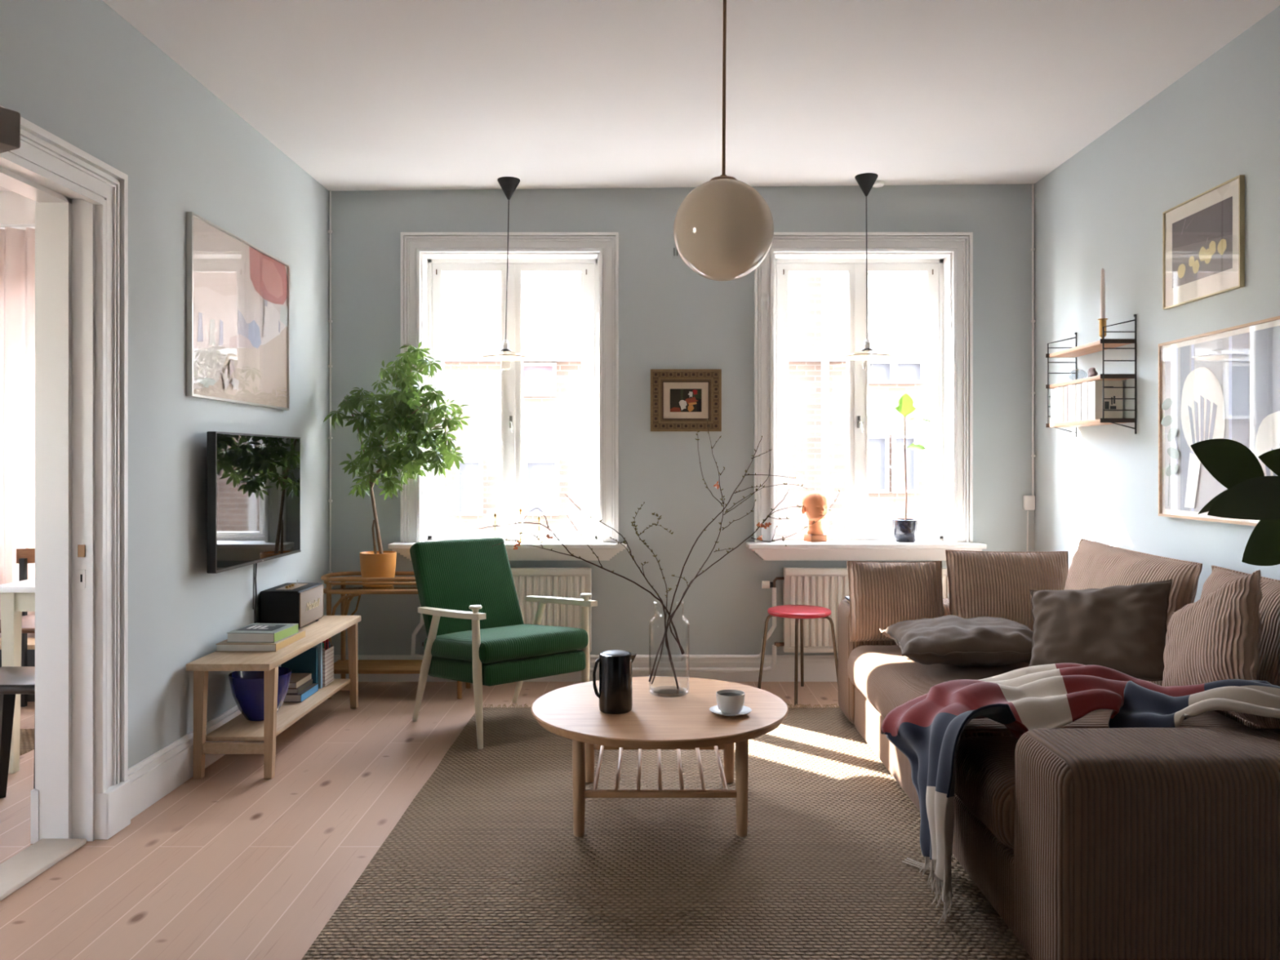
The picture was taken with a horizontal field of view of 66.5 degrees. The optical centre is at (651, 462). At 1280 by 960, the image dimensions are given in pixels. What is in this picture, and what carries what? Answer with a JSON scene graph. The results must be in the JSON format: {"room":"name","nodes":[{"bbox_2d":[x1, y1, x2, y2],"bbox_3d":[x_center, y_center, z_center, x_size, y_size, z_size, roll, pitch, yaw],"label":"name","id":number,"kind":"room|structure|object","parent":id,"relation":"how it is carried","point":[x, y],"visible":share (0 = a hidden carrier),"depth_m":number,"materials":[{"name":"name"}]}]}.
{"room":"living room","nodes":[
{"label":"living room","id":0,"kind":"room"},
{"bbox_2d":[0,0,328,768],"bbox_3d":[-1.875,-0.190,3.100,0.150,2.820,4.700,0,0,0],"label":"wall","id":1,"kind":"structure","parent":0,"point":[77,71],"depth_m":3.67,"materials":[{"name":"blue paint"}]},
{"bbox_2d":[0,105,130,901],"bbox_3d":[-1.870,0.126,2.678,0.230,2.188,1.233,0,0,0],"label":"door frame","id":2,"kind":"structure","parent":1,"relation":"in","point":[81,794],"depth_m":3.14,"materials":[{"name":"white wood"}]},
{"bbox_2d":[128,705,244,819],"bbox_3d":[-1.789,1.137,4.360,0.022,0.166,2.130,0,0,0],"label":"baseboard","id":3,"kind":"structure","parent":1,"relation":"attached to","point":[153,778],"depth_m":3.59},
{"bbox_2d":[186,211,289,410],"bbox_3d":[-1.787,-0.613,4.286,0.022,0.714,1.018,0,0,0],"label":"abstract painting","id":4,"kind":"object","parent":1,"relation":"attached to","point":[238,292],"visible":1,"depth_m":4.18,"materials":[{"name":"beige paper"}]},
{"bbox_2d":[206,431,301,622],"bbox_3d":[-1.756,0.339,4.310,0.085,0.922,0.930,0,0,0],"label":"television","id":5,"kind":"object","parent":1,"relation":"attached to","point":[253,481],"visible":0.98,"depth_m":4.18,"materials":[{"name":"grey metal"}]},
{"bbox_2d":[0,681,839,959],"bbox_3d":[-1.430,1.320,1.370,7.540,0.200,8.740,0,0,0],"label":"floor","id":6,"kind":"structure","parent":0,"point":[233,862],"depth_m":3.16,"materials":[{"name":"beige wood"}]},
{"bbox_2d":[0,577,35,773],"bbox_3d":[-2.277,0.851,4.315,0.585,0.738,1.070,0,0,0],"label":"dining table","id":7,"kind":"object","parent":6,"relation":"on","point":[18,597],"visible":0.09,"depth_m":3.83,"materials":[{"name":"white paint"}]},
{"bbox_2d":[0,666,35,798],"bbox_3d":[-2.189,0.982,3.405,0.398,0.481,0.336,0,0,0],"label":"stool","id":8,"kind":"object","parent":6,"relation":"on","point":[13,680],"visible":0.3,"depth_m":3.49,"materials":[{"name":"brown wood"}]},
{"bbox_2d":[0,547,35,706],"bbox_3d":[-2.980,0.826,4.724,0.406,0.788,0.448,0,0,0],"label":"wooden chair","id":9,"kind":"object","parent":6,"relation":"on","point":[24,556],"visible":0.11,"depth_m":4.87,"materials":[{"name":"brown wood"}]},
{"bbox_2d":[0,637,35,702],"bbox_3d":[-3.400,1.073,5.050,1.000,0.295,0.200,0,0,0],"label":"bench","id":10,"kind":"object","parent":6,"relation":"on","point":[31,641],"visible":0.02,"depth_m":4.97,"materials":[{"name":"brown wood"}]},
{"bbox_2d":[19,728,34,755],"bbox_3d":[-2.960,1.216,4.175,0.680,0.005,0.550,0,0,0],"label":"dining rug","id":11,"kind":"object","parent":6,"relation":"on","point":[27,735],"visible":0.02,"depth_m":4.25,"materials":[{"name":"carpet"}]},
{"bbox_2d":[186,615,360,778],"bbox_3d":[-1.615,0.995,4.310,0.320,0.453,1.180,0,0,0],"label":"bench","id":12,"kind":"object","parent":6,"relation":"on","point":[237,729],"visible":0.67,"depth_m":3.82,"materials":[{"name":"brown wood"}]},
{"bbox_2d":[228,666,291,721],"bbox_3d":[-1.630,0.972,4.070,0.245,0.191,0.245,0,0,0],"label":"bowl","id":13,"kind":"object","parent":12,"relation":"on","point":[246,686],"visible":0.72,"depth_m":3.99,"materials":[{"name":"blue ceramic"}]},
{"bbox_2d":[215,630,305,651],"bbox_3d":[-1.643,0.752,4.122,0.245,0.032,0.335,0,0,0],"label":"book","id":14,"kind":"object","parent":12,"relation":"on","point":[223,646],"visible":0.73,"depth_m":3.96,"materials":[{"name":"white paper"}]},
{"bbox_2d":[226,622,297,642],"bbox_3d":[-1.630,0.715,4.103,0.200,0.041,0.235,0,0,3],"label":"book","id":15,"kind":"object","parent":14,"relation":"on","point":[255,632],"visible":1,"depth_m":4.02,"materials":[{"name":"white paper"}]},
{"bbox_2d":[237,624,287,631],"bbox_3d":[-1.637,0.695,4.105,0.155,0.001,0.145,0,0,3],"label":"print","id":16,"kind":"object","parent":15,"relation":"on","point":[250,627],"depth_m":4.10,"materials":[{"name":"white paper"}]},
{"bbox_2d":[205,679,350,741],"bbox_3d":[-1.615,1.077,4.310,0.260,0.018,1.020,0,0,0],"label":"shelf","id":17,"kind":"object","parent":12,"relation":"attached to","point":[237,729],"depth_m":4.03,"materials":[{"name":"brown wood"}]},
{"bbox_2d":[259,579,323,630],"bbox_3d":[-1.690,0.664,4.601,0.191,0.206,0.330,0,0,0],"label":"speaker","id":18,"kind":"object","parent":12,"relation":"on","point":[301,604],"visible":1,"depth_m":4.44},
{"bbox_2d":[300,585,323,626],"bbox_3d":[-1.600,0.672,4.601,0.004,0.153,0.310,0,0,0],"label":"grille","id":19,"kind":"object","parent":18,"relation":"attached to","point":[311,596],"depth_m":4.59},
{"bbox_2d":[280,646,318,683],"bbox_3d":[-1.653,0.968,4.588,0.165,0.200,0.025,0,0,0],"label":"book","id":20,"kind":"object","parent":12,"relation":"on","point":[307,662],"visible":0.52,"depth_m":4.58,"materials":[{"name":"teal paper"}]},
{"bbox_2d":[283,683,318,702],"bbox_3d":[-1.645,1.050,4.450,0.179,0.036,0.220,0,0,0],"label":"book","id":21,"kind":"object","parent":12,"relation":"on","point":[311,690],"visible":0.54,"depth_m":4.36,"materials":[{"name":"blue paper"}]},
{"bbox_2d":[286,679,312,693],"bbox_3d":[-1.657,1.020,4.445,0.165,0.024,0.190,0,0,0],"label":"book","id":22,"kind":"object","parent":21,"relation":"on","point":[302,687],"visible":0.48,"depth_m":4.39,"materials":[{"name":"white paper"}]},
{"bbox_2d":[288,673,311,688],"bbox_3d":[-1.657,0.994,4.442,0.155,0.028,0.195,0,0,0],"label":"book","id":23,"kind":"object","parent":22,"relation":"on","point":[296,680],"visible":0.54,"depth_m":4.43,"materials":[{"name":"white paper"}]},
{"bbox_2d":[314,642,322,688],"bbox_3d":[-1.647,0.960,4.615,0.177,0.216,0.022,0,0,0],"label":"book","id":24,"kind":"object","parent":12,"relation":"on","point":[320,645],"visible":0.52,"depth_m":4.60,"materials":[{"name":"white paper"}]},
{"bbox_2d":[322,644,333,686],"bbox_3d":[-1.644,0.962,4.712,0.182,0.210,0.127,0,0,0],"label":"book","id":25,"kind":"object","parent":12,"relation":"on","point":[327,655],"visible":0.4,"depth_m":4.69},
{"bbox_2d":[320,571,470,698],"bbox_3d":[-1.328,0.906,5.160,0.806,0.628,0.302,0,0,0],"label":"console","id":26,"kind":"object","parent":6,"relation":"on","point":[352,586],"visible":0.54,"depth_m":5.04,"materials":[{"name":"wood"}]},
{"bbox_2d":[333,659,422,673],"bbox_3d":[-1.327,1.079,5.160,0.725,0.025,0.248,0,0,0],"label":"shelf","id":27,"kind":"object","parent":26,"relation":"attached to","point":[341,666],"depth_m":5.10,"materials":[{"name":"wood"}]},
{"bbox_2d":[323,342,470,586],"bbox_3d":[-1.336,0.015,5.124,0.811,1.278,0.436,0,0,0],"label":"tree","id":28,"kind":"object","parent":26,"relation":"on","point":[406,414],"visible":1,"depth_m":5.07,"materials":[{"name":"green plant"}]},
{"bbox_2d":[301,703,1032,959],"bbox_3d":[0.058,1.209,2.920,1.851,0.019,3.941,0,0,0],"label":"jute rug","id":29,"kind":"object","parent":6,"relation":"on","point":[486,861],"visible":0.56,"depth_m":2.95,"materials":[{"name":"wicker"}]},
{"bbox_2d":[409,537,597,749],"bbox_3d":[-0.734,0.802,4.582,0.660,0.838,0.780,0,0,-40],"label":"armchair","id":30,"kind":"object","parent":29,"relation":"on","point":[477,633],"visible":1,"depth_m":4.50,"materials":[{"name":"fabric"}]},
{"bbox_2d":[423,623,588,663],"bbox_3d":[-0.672,0.830,4.508,0.574,0.144,0.567,0,0,-40],"label":"seat cushion","id":31,"kind":"object","parent":30,"relation":"on","point":[444,643],"depth_m":4.35,"materials":[{"name":"green fabric"}]},
{"bbox_2d":[531,676,788,836],"bbox_3d":[0.030,1.032,3.440,0.900,0.361,0.900,0,0,0],"label":"coffee table","id":32,"kind":"object","parent":29,"relation":"on","point":[670,718],"visible":0.97,"depth_m":3.22,"materials":[{"name":"brown wood"}]},
{"bbox_2d":[592,649,636,714],"bbox_3d":[-0.125,0.751,3.347,0.116,0.202,0.125,0,0,43],"label":"jug","id":33,"kind":"object","parent":32,"relation":"on","point":[615,695],"visible":1,"depth_m":3.30,"materials":[{"name":"metal"}]},
{"bbox_2d":[648,600,689,695],"bbox_3d":[0.066,0.682,3.600,0.150,0.338,0.150,0,0,0],"label":"glass vase","id":34,"kind":"object","parent":32,"relation":"on","point":[655,600],"visible":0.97,"depth_m":3.60,"materials":[{"name":"glass"}]},
{"bbox_2d":[476,507,684,654],"bbox_3d":[-0.256,0.438,3.576,0.764,0.556,0.201,0,0,-13],"label":"branch","id":35,"kind":"object","parent":34,"relation":"in","point":[547,535],"visible":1,"depth_m":3.55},
{"bbox_2d":[564,493,679,688],"bbox_3d":[-0.111,0.476,3.655,0.451,0.710,0.061,0,0,24],"label":"branch","id":36,"kind":"object","parent":34,"relation":"in","point":[624,541],"visible":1,"depth_m":3.62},
{"bbox_2d":[631,502,673,684],"bbox_3d":[0.022,0.485,3.558,0.159,0.685,0.132,0,0,30],"label":"branch","id":37,"kind":"object","parent":34,"relation":"in","point":[656,515],"visible":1,"depth_m":3.56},
{"bbox_2d":[648,465,807,681],"bbox_3d":[0.278,0.402,3.519,0.576,0.798,0.092,0,0,17],"label":"branch","id":38,"kind":"object","parent":34,"relation":"in","point":[756,489],"visible":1,"depth_m":3.55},
{"bbox_2d":[665,418,795,687],"bbox_3d":[0.310,0.336,3.693,0.541,1.007,0.140,0,0,-9],"label":"branch","id":39,"kind":"object","parent":34,"relation":"in","point":[717,486],"visible":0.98,"depth_m":3.66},
{"bbox_2d":[669,487,839,653],"bbox_3d":[0.408,0.404,3.591,0.668,0.624,0.220,0,0,-8],"label":"branch","id":40,"kind":"object","parent":34,"relation":"in","point":[758,524],"visible":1,"depth_m":3.60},
{"bbox_2d":[709,705,751,716],"bbox_3d":[0.268,0.843,3.300,0.143,0.016,0.143,0,0,0],"label":"saucer","id":41,"kind":"object","parent":32,"relation":"on","point":[714,709],"visible":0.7,"depth_m":3.29,"materials":[{"name":"white ceramic"}]},
{"bbox_2d":[715,689,744,714],"bbox_3d":[0.268,0.812,3.300,0.097,0.067,0.097,0,0,0],"label":"coffee cup","id":42,"kind":"object","parent":41,"relation":"on","point":[728,701],"visible":0.99,"depth_m":3.27,"materials":[{"name":"beige ceramic"}]},
{"bbox_2d":[757,604,838,705],"bbox_3d":[0.775,0.994,5.110,0.331,0.453,0.331,0,0,-34],"label":"stool","id":43,"kind":"object","parent":6,"relation":"on","point":[792,611],"visible":0.98,"depth_m":5.06,"materials":[{"name":"red paint"}]},
{"bbox_2d":[837,598,1279,959],"bbox_3d":[1.483,0.915,3.445,1.206,0.598,2.637,0,0,0],"label":"sofa","id":44,"kind":"object","parent":6,"relation":"on","point":[1090,839],"visible":0.53,"depth_m":2.15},
{"bbox_2d":[846,560,943,641],"bbox_3d":[1.090,0.616,4.338,0.427,0.350,0.178,0,0,1],"label":"cushion","id":45,"kind":"object","parent":44,"relation":"on","point":[882,594],"visible":0.81,"depth_m":4.29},
{"bbox_2d":[879,614,1033,667],"bbox_3d":[1.250,0.705,3.860,0.605,0.176,0.486,0,0,3],"label":"pillow","id":46,"kind":"object","parent":44,"relation":"on","point":[953,640],"visible":0.85,"depth_m":3.69,"materials":[{"name":"grey fabric"}]},
{"bbox_2d":[954,735,1017,849],"bbox_3d":[1.401,0.904,2.728,1.032,0.226,0.511,0,0,0],"label":"seat cushion","id":47,"kind":"object","parent":44,"relation":"on","point":[984,789],"depth_m":2.67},
{"bbox_2d":[945,550,1068,631],"bbox_3d":[1.590,0.594,4.335,0.547,0.404,0.192,0,0,3],"label":"cushion","id":48,"kind":"object","parent":44,"relation":"on","point":[997,584],"visible":0.66,"depth_m":4.29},
{"bbox_2d":[848,644,1251,739],"bbox_3d":[1.400,0.906,3.714,1.038,0.221,1.466,0,0,0],"label":"seat cushion","id":49,"kind":"object","parent":44,"relation":"on","point":[885,679],"depth_m":3.70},
{"bbox_2d":[880,662,1279,924],"bbox_3d":[1.327,0.884,2.752,1.362,0.648,0.736,0,0,18],"label":"throw blanket","id":50,"kind":"object","parent":44,"relation":"on","point":[928,728],"visible":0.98,"depth_m":2.70,"materials":[{"name":"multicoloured fabric"}]},
{"bbox_2d":[1028,578,1172,681],"bbox_3d":[1.544,0.588,3.379,0.533,0.388,0.244,0,0,42],"label":"pillow","id":51,"kind":"object","parent":44,"relation":"on","point":[1122,628],"visible":0.76,"depth_m":3.31,"materials":[{"name":"brown fabric"}]},
{"bbox_2d":[1063,537,1202,686],"bbox_3d":[1.799,0.560,3.755,0.226,0.469,0.895,0,0,-2],"label":"cushion","id":52,"kind":"object","parent":44,"relation":"on","point":[1094,565],"visible":0.31,"depth_m":3.63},
{"bbox_2d":[1162,569,1262,686],"bbox_3d":[1.650,0.550,2.885,0.197,0.489,0.520,0,0,-10],"label":"cushion","id":53,"kind":"object","parent":44,"relation":"on","point":[1216,637],"visible":0.73,"depth_m":2.78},
{"bbox_2d":[1200,564,1279,728],"bbox_3d":[1.834,0.565,2.885,0.212,0.440,0.790,0,0,-2],"label":"cushion","id":54,"kind":"object","parent":44,"relation":"on","point":[1269,606],"visible":0.29,"depth_m":2.82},
{"bbox_2d":[1191,438,1279,565],"bbox_3d":[1.368,0.494,1.840,0.654,1.449,0.410,0,0,0],"label":"rubber plant","id":55,"kind":"object","parent":6,"relation":"on","point":[1250,495],"visible":1,"depth_m":1.91,"materials":[{"name":"green plant"}]},
{"bbox_2d":[0,183,1034,654],"bbox_3d":[-1.530,-0.190,5.595,7.340,2.820,0.290,0,0,0],"label":"wall","id":56,"kind":"structure","parent":0,"point":[671,316],"depth_m":5.45,"materials":[{"name":"blue paint"}]},
{"bbox_2d":[0,223,35,637],"bbox_3d":[-3.450,-0.041,5.312,1.900,2.482,0.275,0,0,0],"label":"curtain","id":57,"kind":"object","parent":56,"relation":"hanging from","point":[17,246],"visible":0.48,"depth_m":5.22,"materials":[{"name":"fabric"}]},
{"bbox_2d":[328,190,332,582],"bbox_3d":[-1.790,-0.223,5.441,0.020,2.585,0.018,0,0,0],"label":"trim","id":58,"kind":"structure","parent":56,"relation":"attached to","point":[330,231],"depth_m":5.43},
{"bbox_2d":[422,567,591,652],"bbox_3d":[-0.828,0.811,5.393,0.995,0.458,0.115,0,0,0],"label":"radiator","id":59,"kind":"object","parent":56,"relation":"attached to","point":[561,582],"visible":0.4,"depth_m":5.34,"materials":[{"name":"metal"}]},
{"bbox_2d":[510,567,591,652],"bbox_3d":[-0.767,0.811,5.368,0.875,0.458,0.064,0,0,0],"label":"grille","id":60,"kind":"object","parent":59,"relation":"attached to","point":[561,582],"depth_m":5.34,"materials":[{"name":"metal"}]},
{"bbox_2d":[387,231,626,560],"bbox_3d":[-0.786,-0.365,5.558,1.300,1.821,0.485,0,0,0],"label":"window","id":61,"kind":"structure","parent":56,"relation":"in","point":[425,256],"depth_m":5.47,"materials":[{"name":"white wood"}]},
{"bbox_2d":[518,503,524,542],"bbox_3d":[-0.732,0.336,5.480,0.044,0.216,0.044,0,0,0],"label":"candlestick","id":62,"kind":"object","parent":61,"relation":"on","point":[520,509],"visible":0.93,"depth_m":5.48,"materials":[{"name":"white metal"}]},
{"bbox_2d":[535,511,542,542],"bbox_3d":[-0.629,0.359,5.480,0.044,0.171,0.044,0,0,0],"label":"candlestick","id":63,"kind":"object","parent":61,"relation":"on","point":[539,517],"visible":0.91,"depth_m":5.48,"materials":[{"name":"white metal"}]},
{"bbox_2d":[333,654,838,681],"bbox_3d":[0.170,1.148,5.439,3.940,0.144,0.022,0,0,0],"label":"baseboard","id":64,"kind":"structure","parent":56,"relation":"attached to","point":[816,668],"depth_m":5.43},
{"bbox_2d":[410,587,776,671],"bbox_3d":[-0.317,0.923,5.379,2.013,0.467,0.046,0,0,0],"label":"pipe","id":65,"kind":"object","parent":56,"relation":"attached to","point":[420,625],"visible":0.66,"depth_m":5.38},
{"bbox_2d":[672,247,679,257],"bbox_3d":[0.137,-1.170,5.441,0.036,0.060,0.018,0,0,0],"label":"wall hook","id":66,"kind":"object","parent":56,"relation":"attached to","point":[675,253],"visible":0.82,"depth_m":5.44,"materials":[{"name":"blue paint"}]},
{"bbox_2d":[650,368,721,431],"bbox_3d":[0.193,-0.345,5.432,0.394,0.346,0.032,0,0,0],"label":"framed painting","id":67,"kind":"object","parent":56,"relation":"attached to","point":[682,400],"visible":0.99,"depth_m":5.42,"materials":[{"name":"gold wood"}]},
{"bbox_2d":[670,388,701,411],"bbox_3d":[0.193,-0.346,5.444,0.174,0.128,0.007,0,0,0],"label":"artwork","id":68,"kind":"object","parent":67,"relation":"attached to","point":[681,399],"depth_m":5.44},
{"bbox_2d":[761,567,948,652],"bbox_3d":[1.117,0.811,5.393,1.015,0.458,0.115,0,0,0],"label":"radiator","id":69,"kind":"object","parent":56,"relation":"attached to","point":[824,587],"visible":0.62,"depth_m":5.34,"materials":[{"name":"metal"}]},
{"bbox_2d":[746,231,986,560],"bbox_3d":[1.179,-0.365,5.558,1.300,1.821,0.485,0,0,0],"label":"window","id":70,"kind":"structure","parent":56,"relation":"in","point":[945,259],"depth_m":5.44,"materials":[{"name":"white wood"}]},
{"bbox_2d":[801,490,827,542],"bbox_3d":[0.923,0.302,5.505,0.158,0.286,0.154,0,0,28],"label":"bust sculpture","id":71,"kind":"object","parent":70,"relation":"on","point":[815,502],"visible":1,"depth_m":5.46,"materials":[{"name":"ceramic"}]},
{"bbox_2d":[880,393,929,542],"bbox_3d":[1.431,0.029,5.473,0.264,0.831,0.146,0,0,-14],"label":"plant","id":72,"kind":"object","parent":70,"relation":"on","point":[905,530],"visible":1,"depth_m":5.46,"materials":[{"name":"green plant"}]},
{"bbox_2d":[1023,495,1035,510],"bbox_3d":[2.105,0.225,5.433,0.060,0.080,0.032,0,0,0],"label":"junction box","id":73,"kind":"object","parent":56,"relation":"attached to","point":[1028,500],"visible":1,"depth_m":5.42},
{"bbox_2d":[1026,183,1035,551],"bbox_3d":[2.113,-0.235,5.441,0.054,2.630,0.018,0,0,0],"label":"pipe","id":74,"kind":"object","parent":56,"relation":"attached to","point":[1033,321],"depth_m":5.44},
{"bbox_2d":[0,0,1279,191],"bbox_3d":[-1.430,-1.647,1.370,7.540,0.265,8.740,0,0,0],"label":"ceiling","id":75,"kind":"structure","parent":0,"point":[360,95],"depth_m":3.91,"materials":[{"name":"paint"}]},
{"bbox_2d":[480,176,530,370],"bbox_3d":[-0.786,-1.011,5.270,0.266,1.030,0.266,0,0,0],"label":"pendant","id":76,"kind":"object","parent":75,"relation":"hanging from","point":[508,184],"visible":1,"depth_m":5.25,"materials":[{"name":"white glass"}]},
{"bbox_2d":[502,339,508,349],"bbox_3d":[-0.786,-0.637,5.270,0.036,0.054,0.036,0,0,0],"label":"socket","id":77,"kind":"object","parent":76,"relation":"attached to","point":[505,346],"depth_m":5.26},
{"bbox_2d":[673,0,773,280],"bbox_3d":[0.232,-1.059,3.130,0.320,0.950,0.320,0,0,0],"label":"globe pendant","id":78,"kind":"object","parent":75,"relation":"hanging from","point":[723,228],"visible":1,"depth_m":3.02,"materials":[{"name":"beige glass"}]},
{"bbox_2d":[842,173,892,369],"bbox_3d":[1.166,-1.023,5.270,0.266,1.046,0.266,0,0,0],"label":"pendant","id":79,"kind":"object","parent":75,"relation":"hanging from","point":[866,181],"visible":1,"depth_m":5.25,"materials":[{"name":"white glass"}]},
{"bbox_2d":[863,338,870,348],"bbox_3d":[1.166,-0.641,5.270,0.036,0.054,0.036,0,0,0],"label":"socket","id":80,"kind":"object","parent":79,"relation":"attached to","point":[867,345],"depth_m":5.26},
{"bbox_2d":[872,180,884,187],"bbox_3d":[1.248,-1.533,5.380,0.072,0.020,0.072,0,0,0],"label":"outlet","id":81,"kind":"object","parent":75,"relation":"attached to","point":[877,184],"visible":0.79,"depth_m":5.36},
{"bbox_2d":[1034,5,1279,602],"bbox_3d":[2.240,-0.190,2.770,0.200,2.820,5.940,0,0,0],"label":"wall","id":82,"kind":"structure","parent":0,"point":[1103,206],"depth_m":4.25,"materials":[{"name":"blue paint"}]},
{"bbox_2d":[1045,314,1136,437],"bbox_3d":[2.059,-0.389,4.600,0.158,0.527,0.612,0,0,0],"label":"wall shelf","id":83,"kind":"object","parent":82,"relation":"attached to","point":[1103,344],"visible":0.93,"depth_m":4.40,"materials":[{"name":"brown wood"}]},
{"bbox_2d":[1050,388,1054,423],"bbox_3d":[2.060,-0.281,4.866,0.120,0.172,0.044,0,0,0],"label":"book","id":84,"kind":"object","parent":83,"relation":"on","point":[1052,391],"visible":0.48,"depth_m":4.86,"materials":[{"name":"white paper"}]},
{"bbox_2d":[1054,386,1058,422],"bbox_3d":[2.061,-0.282,4.823,0.118,0.175,0.041,0,0,0],"label":"book","id":85,"kind":"object","parent":83,"relation":"on","point":[1056,389],"visible":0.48,"depth_m":4.82,"materials":[{"name":"white paper"}]},
{"bbox_2d":[1058,386,1062,422],"bbox_3d":[2.060,-0.281,4.776,0.120,0.174,0.032,0,0,0],"label":"book","id":86,"kind":"object","parent":83,"relation":"on","point":[1060,388],"visible":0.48,"depth_m":4.77,"materials":[{"name":"white paper"}]},
{"bbox_2d":[1062,386,1066,422],"bbox_3d":[2.061,-0.283,4.750,0.118,0.176,0.017,0,0,0],"label":"book","id":87,"kind":"object","parent":83,"relation":"on","point":[1062,386],"visible":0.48,"depth_m":4.74,"materials":[{"name":"white paper"}]},
{"bbox_2d":[1063,386,1066,422],"bbox_3d":[2.062,-0.281,4.721,0.116,0.172,0.038,0,0,0],"label":"book","id":88,"kind":"object","parent":83,"relation":"on","point":[1064,388],"visible":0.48,"depth_m":4.73,"materials":[{"name":"white paper"}]},
{"bbox_2d":[1066,385,1067,422],"bbox_3d":[2.060,-0.282,4.695,0.120,0.175,0.012,0,0,0],"label":"book","id":89,"kind":"object","parent":83,"relation":"on","point":[1066,385],"visible":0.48,"depth_m":4.70,"materials":[{"name":"white paper"}]},
{"bbox_2d":[1067,384,1073,422],"bbox_3d":[2.061,-0.283,4.666,0.118,0.178,0.044,0,0,0],"label":"book","id":90,"kind":"object","parent":83,"relation":"on","point":[1070,386],"visible":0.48,"depth_m":4.66,"materials":[{"name":"white paper"}]},
{"bbox_2d":[1072,384,1075,421],"bbox_3d":[2.062,-0.281,4.626,0.116,0.174,0.035,0,0,0],"label":"book","id":91,"kind":"object","parent":83,"relation":"on","point":[1073,385],"visible":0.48,"depth_m":4.63,"materials":[{"name":"white paper"}]},
{"bbox_2d":[1075,383,1079,421],"bbox_3d":[2.060,-0.283,4.602,0.120,0.176,0.010,0,0,0],"label":"book","id":92,"kind":"object","parent":83,"relation":"on","point":[1075,384],"visible":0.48,"depth_m":4.60,"materials":[{"name":"white paper"}]},
{"bbox_2d":[1076,383,1080,421],"bbox_3d":[2.061,-0.281,4.573,0.118,0.172,0.046,0,0,0],"label":"book","id":93,"kind":"object","parent":83,"relation":"on","point":[1078,386],"visible":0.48,"depth_m":4.57,"materials":[{"name":"white paper"}]},
{"bbox_2d":[1080,382,1083,420],"bbox_3d":[2.062,-0.282,4.535,0.116,0.175,0.026,0,0,0],"label":"book","id":94,"kind":"object","parent":83,"relation":"on","point":[1082,384],"visible":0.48,"depth_m":4.54,"materials":[{"name":"white paper"}]},
{"bbox_2d":[1083,381,1090,420],"bbox_3d":[2.060,-0.283,4.500,0.120,0.178,0.044,0,0,0],"label":"book","id":95,"kind":"object","parent":83,"relation":"on","point":[1085,384],"visible":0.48,"depth_m":4.50,"materials":[{"name":"white paper"}]},
{"bbox_2d":[1087,382,1090,419],"bbox_3d":[2.061,-0.281,4.459,0.118,0.174,0.035,0,0,0],"label":"book","id":96,"kind":"object","parent":83,"relation":"on","point":[1088,383],"visible":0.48,"depth_m":4.46,"materials":[{"name":"white paper"}]},
{"bbox_2d":[1087,367,1097,377],"bbox_3d":[2.062,-0.417,4.556,0.039,0.054,0.071,0,0,12],"label":"stone ornament","id":97,"kind":"object","parent":83,"relation":"on","point":[1091,371],"visible":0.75,"depth_m":4.54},
{"bbox_2d":[1097,268,1107,338],"bbox_3d":[2.045,-0.712,4.420,0.044,0.335,0.044,0,0,0],"label":"brass candlestick","id":98,"kind":"object","parent":83,"relation":"on","point":[1102,321],"visible":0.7,"depth_m":4.41,"materials":[{"name":"wax"}]},
{"bbox_2d":[1100,268,1105,318],"bbox_3d":[2.045,-0.761,4.420,0.021,0.236,0.021,0,0,0],"label":"candle","id":99,"kind":"object","parent":98,"relation":"on","point":[1102,281],"depth_m":4.41,"materials":[{"name":"white wax"}]},
{"bbox_2d":[1090,380,1123,419],"bbox_3d":[2.062,-0.281,4.418,0.125,0.174,0.044,0,0,0],"label":"book","id":100,"kind":"object","parent":83,"relation":"on","point":[1096,386],"visible":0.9,"depth_m":4.40,"materials":[{"name":"white paper"}]},
{"bbox_2d":[1102,386,1115,408],"bbox_3d":[2.063,-0.291,4.397,0.062,0.103,0.001,0,0,0],"label":"print","id":101,"kind":"object","parent":100,"relation":"attached to","point":[1109,393],"depth_m":4.40},
{"bbox_2d":[1162,174,1244,309],"bbox_3d":[2.129,-0.835,3.780,0.018,0.403,0.529,0,0,0],"label":"print","id":102,"kind":"object","parent":82,"relation":"attached to","point":[1203,235],"visible":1,"depth_m":3.75,"materials":[{"name":"grey paper"}]},
{"bbox_2d":[1158,315,1279,526],"bbox_3d":[2.125,-0.135,3.557,0.026,0.716,1.018,0,0,0],"label":"print","id":103,"kind":"object","parent":82,"relation":"attached to","point":[1224,384],"visible":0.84,"depth_m":3.70,"materials":[{"name":"grey paper"}]},
{"bbox_3d":[0.095,-0.190,0.790,4.090,2.820,0.140,0,0,0],"label":"wall","id":104,"kind":"structure","parent":0,"visible":0},
{"bbox_2d":[0,106,20,153],"bbox_3d":[-0.808,-0.334,0.999,0.325,0.037,0.135,0,0,28],"label":"shelf bracket","id":105,"kind":"object","parent":104,"relation":"attached to","point":[10,120],"visible":1,"depth_m":0.97,"materials":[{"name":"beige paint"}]},
{"label":"outside","id":106,"kind":"structure","parent":0,"visible":0},
{"bbox_3d":[0.000,5.320,22.920,60.000,0.200,34.160,0,0,0],"label":"street","id":107,"kind":"object","parent":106,"visible":0},
{"bbox_2d":[444,272,924,531],"bbox_3d":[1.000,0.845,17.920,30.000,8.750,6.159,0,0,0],"label":"window glass","id":108,"kind":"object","parent":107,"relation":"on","point":[552,301],"visible":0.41,"depth_m":15.00,"materials":[{"name":"glass"}]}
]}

